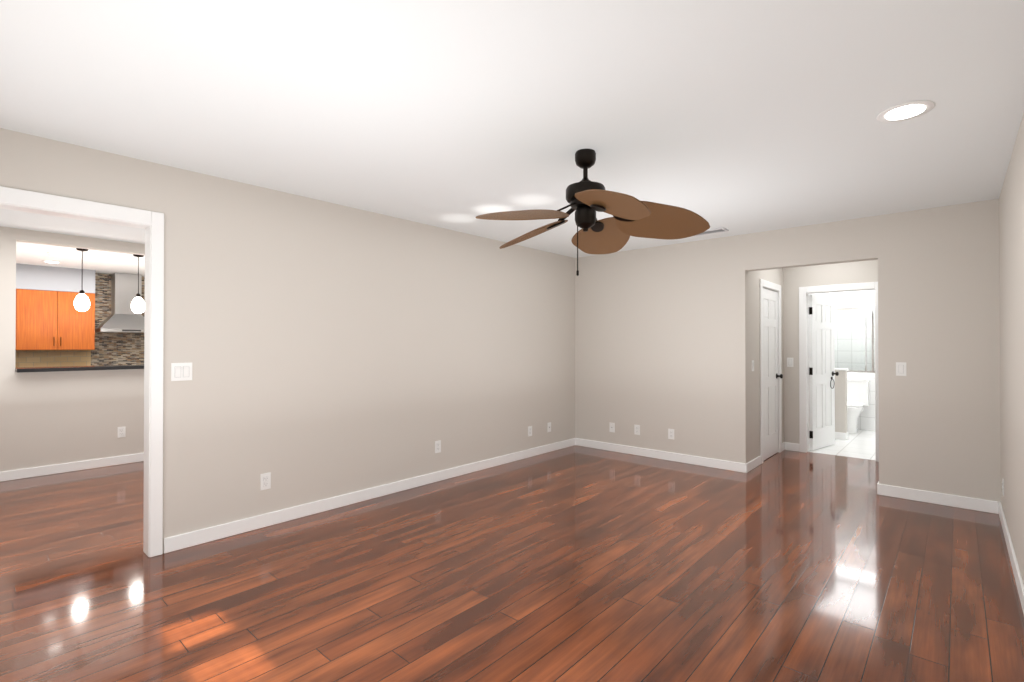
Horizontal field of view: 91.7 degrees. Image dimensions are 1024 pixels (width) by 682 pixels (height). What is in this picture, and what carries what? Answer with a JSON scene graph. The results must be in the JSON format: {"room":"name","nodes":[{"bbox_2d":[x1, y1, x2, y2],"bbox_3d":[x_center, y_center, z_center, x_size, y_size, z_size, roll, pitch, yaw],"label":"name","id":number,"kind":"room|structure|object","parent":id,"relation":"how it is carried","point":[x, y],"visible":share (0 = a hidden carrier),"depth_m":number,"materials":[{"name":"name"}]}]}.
{"room":"empty living room","nodes":[
{"label":"empty living room","id":0,"kind":"room"},
{"bbox_2d":[0,445,1023,681],"bbox_3d":[-1.901,1.377,5.263,10.600,0.060,8.560,0,-1,42],"label":"floor","id":1,"kind":"structure","parent":0,"point":[575,563],"depth_m":2.71,"materials":[{"name":"brown wood"}]},
{"bbox_2d":[0,113,1023,583],"bbox_3d":[-0.840,0.135,6.456,10.600,2.440,11.740,0,-1,42],"label":"wall","id":2,"kind":"structure","parent":0,"point":[326,349],"depth_m":4.31,"materials":[{"name":"paint"}]},
{"bbox_2d":[15,289,18,349],"bbox_3d":[-7.316,-0.302,6.720,0.338,0.858,0.850,0,-1,42],"label":"upper cabinet","id":3,"kind":"object","parent":2,"relation":"attached to","point":[17,290],"depth_m":6.93,"materials":[{"name":"brown wood"}]},
{"bbox_2d":[19,289,94,349],"bbox_3d":[-6.749,-0.298,7.354,0.338,0.858,0.850,0,-1,42],"label":"upper cabinet","id":4,"kind":"object","parent":2,"relation":"attached to","point":[51,320],"depth_m":7.22,"materials":[{"name":"brown wood"}]},
{"bbox_2d":[0,453,143,481],"bbox_3d":[-4.570,1.298,5.090,0.013,0.095,4.500,0,-1,42],"label":"baseboard","id":5,"kind":"structure","parent":2,"relation":"attached to","point":[132,458],"depth_m":5.10,"materials":[{"name":"white wood"}]},
{"bbox_2d":[15,364,143,372],"bbox_3d":[-3.983,0.291,5.831,0.350,0.036,2.612,0,-1,42],"label":"bar","id":6,"kind":"object","parent":2,"relation":"on","point":[65,368],"visible":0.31,"depth_m":5.09,"materials":[{"name":"black stone"}]},
{"bbox_2d":[0,186,163,557],"bbox_3d":[-2.641,0.262,2.704,0.152,2.133,1.216,0,-1,42],"label":"trim","id":7,"kind":"structure","parent":2,"relation":"attached to","point":[60,206],"depth_m":3.07,"materials":[{"name":"white wood"}]},
{"bbox_2d":[95,273,143,332],"bbox_3d":[-6.126,-0.603,7.932,0.504,0.937,0.760,0,-1,42],"label":"range hood","id":8,"kind":"object","parent":2,"relation":"attached to","point":[123,317],"visible":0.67,"depth_m":7.86,"materials":[{"name":"silver metal"}]},
{"bbox_2d":[117,426,125,437],"bbox_3d":[-4.268,0.996,5.433,0.009,0.115,0.070,0,-1,42],"label":"electrical outlet","id":9,"kind":"object","parent":2,"relation":"attached to","point":[121,431],"visible":1,"depth_m":5.43,"materials":[{"name":"white plastic"}]},
{"bbox_2d":[171,363,191,380],"bbox_3d":[-2.118,0.197,3.190,0.012,0.115,0.116,0,-1,42],"label":"light switch","id":10,"kind":"object","parent":2,"relation":"attached to","point":[181,371],"visible":1,"depth_m":3.19,"materials":[{"name":"white plastic"}]},
{"bbox_2d":[260,472,270,489],"bbox_3d":[-1.771,1.010,3.575,0.009,0.115,0.070,0,-1,42],"label":"electrical outlet","id":11,"kind":"object","parent":2,"relation":"attached to","point":[265,481],"visible":1,"depth_m":3.57,"materials":[{"name":"white plastic"}]},
{"bbox_2d":[164,438,575,553],"bbox_3d":[-0.676,1.296,4.792,0.013,0.095,4.508,0,-1,42],"label":"baseboard","id":12,"kind":"structure","parent":2,"relation":"attached to","point":[256,522],"depth_m":3.96,"materials":[{"name":"white wood"}]},
{"bbox_2d":[435,440,440,452],"bbox_3d":[-0.709,1.013,4.761,0.009,0.115,0.070,0,-1,42],"label":"electrical outlet","id":13,"kind":"object","parent":2,"relation":"attached to","point":[437,446],"visible":1,"depth_m":4.76,"materials":[{"name":"white plastic"}]},
{"bbox_2d":[528,426,531,436],"bbox_3d":[0.212,1.051,5.789,0.009,0.115,0.070,0,-1,42],"label":"electrical outlet","id":14,"kind":"object","parent":2,"relation":"attached to","point":[529,430],"visible":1,"depth_m":5.78,"materials":[{"name":"white plastic"}]},
{"bbox_2d":[547,422,550,431],"bbox_3d":[0.457,1.052,6.060,0.013,0.115,0.070,0,-1,42],"label":"electrical outlet","id":15,"kind":"object","parent":2,"relation":"attached to","point":[549,427],"visible":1,"depth_m":6.06,"materials":[{"name":"white plastic"}]},
{"bbox_2d":[609,422,614,431],"bbox_3d":[1.227,1.063,6.107,0.070,0.115,0.013,0,-1,42],"label":"electrical outlet","id":16,"kind":"object","parent":2,"relation":"attached to","point":[611,427],"visible":1,"depth_m":6.10,"materials":[{"name":"white plastic"}]},
{"bbox_2d":[634,425,639,434],"bbox_3d":[1.480,1.051,5.883,0.070,0.115,0.009,0,-1,42],"label":"electrical outlet","id":17,"kind":"object","parent":2,"relation":"attached to","point":[636,429],"visible":1,"depth_m":5.88,"materials":[{"name":"white plastic"}]},
{"bbox_2d":[576,438,747,472],"bbox_3d":[1.611,1.303,5.759,2.093,0.095,0.017,0,-1,42],"label":"baseboard","id":18,"kind":"structure","parent":2,"relation":"attached to","point":[683,458],"depth_m":5.62,"materials":[{"name":"white wood"}]},
{"bbox_2d":[668,429,673,439],"bbox_3d":[1.794,1.049,5.602,0.070,0.115,0.009,0,-1,42],"label":"electrical outlet","id":19,"kind":"object","parent":2,"relation":"attached to","point":[670,433],"visible":1,"depth_m":5.60,"materials":[{"name":"white plastic"}]},
{"bbox_2d":[748,456,760,471],"bbox_3d":[2.561,1.299,5.263,0.017,0.095,0.472,0,-1,42],"label":"baseboard","id":20,"kind":"structure","parent":2,"relation":"attached to","point":[755,462],"depth_m":5.25,"materials":[{"name":"white wood"}]},
{"bbox_2d":[760,279,781,463],"bbox_3d":[2.960,0.334,5.804,0.141,2.032,0.850,0,-1,42],"label":"trim","id":21,"kind":"structure","parent":2,"relation":"attached to","point":[765,284],"depth_m":5.80,"materials":[{"name":"white wood"}]},
{"bbox_2d":[763,288,782,459],"bbox_3d":[2.982,0.374,5.784,0.171,1.937,0.700,0,-1,42],"label":"closet door","id":22,"kind":"structure","parent":2,"relation":"in","point":[770,365],"depth_m":5.79,"materials":[{"name":"white wood"}]},
{"bbox_2d":[787,358,792,366],"bbox_3d":[3.439,0.263,6.146,0.070,0.115,0.012,0,-1,42],"label":"light switch","id":23,"kind":"object","parent":2,"relation":"attached to","point":[789,362],"visible":1,"depth_m":6.14,"materials":[{"name":"white plastic"}]},
{"bbox_2d":[782,442,798,451],"bbox_3d":[3.363,1.307,6.383,0.630,0.095,0.013,0,-1,42],"label":"baseboard","id":24,"kind":"structure","parent":2,"relation":"attached to","point":[791,446],"depth_m":6.12,"materials":[{"name":"white wood"}]},
{"bbox_2d":[809,295,838,449],"bbox_3d":[3.949,0.388,6.327,0.686,1.917,0.171,0,-1,-37],"label":"door","id":25,"kind":"structure","parent":2,"relation":"in","point":[822,373],"depth_m":6.29,"materials":[{"name":"white wood"}]},
{"bbox_2d":[809,368,848,439],"bbox_3d":[4.286,0.873,7.177,0.950,0.975,0.160,0,-1,42],"label":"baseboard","id":26,"kind":"structure","parent":2,"relation":"attached to","point":[838,435],"depth_m":6.86,"materials":[{"name":"white wood"}]},
{"bbox_2d":[799,282,878,461],"bbox_3d":[3.867,0.345,5.850,0.830,2.012,0.152,0,-1,42],"label":"trim","id":27,"kind":"structure","parent":2,"relation":"attached to","point":[804,292],"depth_m":6.03,"materials":[{"name":"white wood"}]},
{"bbox_2d":[834,300,874,372],"bbox_3d":[5.595,-0.097,7.918,1.980,1.161,0.739,0,-1,42],"label":"shower enclosure","id":28,"kind":"object","parent":2,"relation":"attached to","point":[866,325],"visible":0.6,"depth_m":7.63,"materials":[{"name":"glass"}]},
{"bbox_2d":[877,481,879,494],"bbox_3d":[3.691,1.297,4.905,0.030,0.095,1.513,0,-1,42],"label":"baseboard","id":29,"kind":"structure","parent":2,"relation":"attached to","point":[878,485],"depth_m":4.33,"materials":[{"name":"white wood"}]},
{"bbox_2d":[896,362,905,375],"bbox_3d":[3.319,0.240,4.240,0.070,0.115,0.012,0,-1,42],"label":"light switch","id":30,"kind":"object","parent":2,"relation":"attached to","point":[900,368],"visible":1,"depth_m":4.24,"materials":[{"name":"white plastic"}]},
{"bbox_2d":[880,484,995,513],"bbox_3d":[3.471,1.291,4.097,0.720,0.095,0.013,0,-1,42],"label":"baseboard","id":31,"kind":"structure","parent":2,"relation":"attached to","point":[989,506],"depth_m":4.06,"materials":[{"name":"white wood"}]},
{"bbox_2d":[1002,478,1003,495],"bbox_3d":[3.549,1.055,3.593,0.009,0.115,0.070,0,-1,42],"label":"electrical outlet","id":32,"kind":"object","parent":2,"relation":"attached to","point":[1003,486],"visible":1,"depth_m":3.57,"materials":[{"name":"white plastic"}]},
{"bbox_2d":[996,501,1023,613],"bbox_3d":[1.805,1.274,1.650,0.017,0.095,5.880,0,-1,42],"label":"baseboard","id":33,"kind":"structure","parent":2,"relation":"attached to","point":[999,510],"depth_m":2.93,"materials":[{"name":"white wood"}]},
{"bbox_2d":[0,0,1023,276],"bbox_3d":[-0.840,-1.115,6.465,10.600,0.060,11.740,0,-1,42],"label":"ceiling","id":34,"kind":"structure","parent":0,"point":[742,116],"depth_m":2.31,"materials":[{"name":"paint"}]},
{"bbox_2d":[42,261,61,263],"bbox_3d":[-6.290,-1.079,6.794,0.208,0.007,0.208,0,-1,42],"label":"recessed light","id":35,"kind":"object","parent":34,"relation":"in","point":[52,262],"visible":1,"depth_m":6.80,"materials":[{"name":"white plastic"}]},
{"bbox_2d":[74,248,89,310],"bbox_3d":[-5.063,-0.719,5.853,0.144,0.740,0.144,0,-1,42],"label":"pendant light","id":36,"kind":"object","parent":34,"relation":"hanging from","point":[81,302],"visible":0.96,"depth_m":5.82,"materials":[{"name":"white glass"}]},
{"bbox_2d":[131,254,144,312],"bbox_3d":[-4.703,-0.716,6.256,0.144,0.740,0.144,0,-1,42],"label":"pendant light","id":37,"kind":"object","parent":34,"relation":"hanging from","point":[137,304],"visible":0.92,"depth_m":6.22,"materials":[{"name":"white glass"}]},
{"bbox_2d":[476,149,709,275],"bbox_3d":[0.400,-0.747,2.964,1.289,0.729,1.329,0,-1,42],"label":"fan","id":38,"kind":"object","parent":34,"relation":"hanging from","point":[586,198],"visible":1,"depth_m":2.87,"materials":[{"name":"brown wood"}]},
{"bbox_2d":[691,227,728,236],"bbox_3d":[1.940,-1.089,4.982,0.400,0.012,0.150,0,-1,42],"label":"ceiling vent","id":39,"kind":"object","parent":34,"relation":"in","point":[716,230],"visible":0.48,"depth_m":4.92,"materials":[{"name":"white metal"}]},
{"bbox_2d":[876,100,934,122],"bbox_3d":[1.905,-1.109,2.410,0.224,0.007,0.224,0,-1,42],"label":"recessed light","id":40,"kind":"object","parent":34,"relation":"in","point":[905,111],"visible":0.98,"depth_m":2.40,"materials":[{"name":"white plastic"}]},
{"bbox_2d":[808,430,874,459],"bbox_3d":[4.861,1.390,7.088,2.240,0.060,3.180,0,-1,42],"label":"floor","id":41,"kind":"structure","parent":0,"point":[860,444],"depth_m":6.32,"materials":[{"name":"tile"}]},
{"bbox_2d":[847,378,869,433],"bbox_3d":[5.059,0.970,7.462,0.450,0.785,0.648,0,-1,42],"label":"toilet","id":42,"kind":"object","parent":41,"relation":"on","point":[857,395],"visible":0.52,"depth_m":7.45,"materials":[{"name":"ceramic"}]}
]}

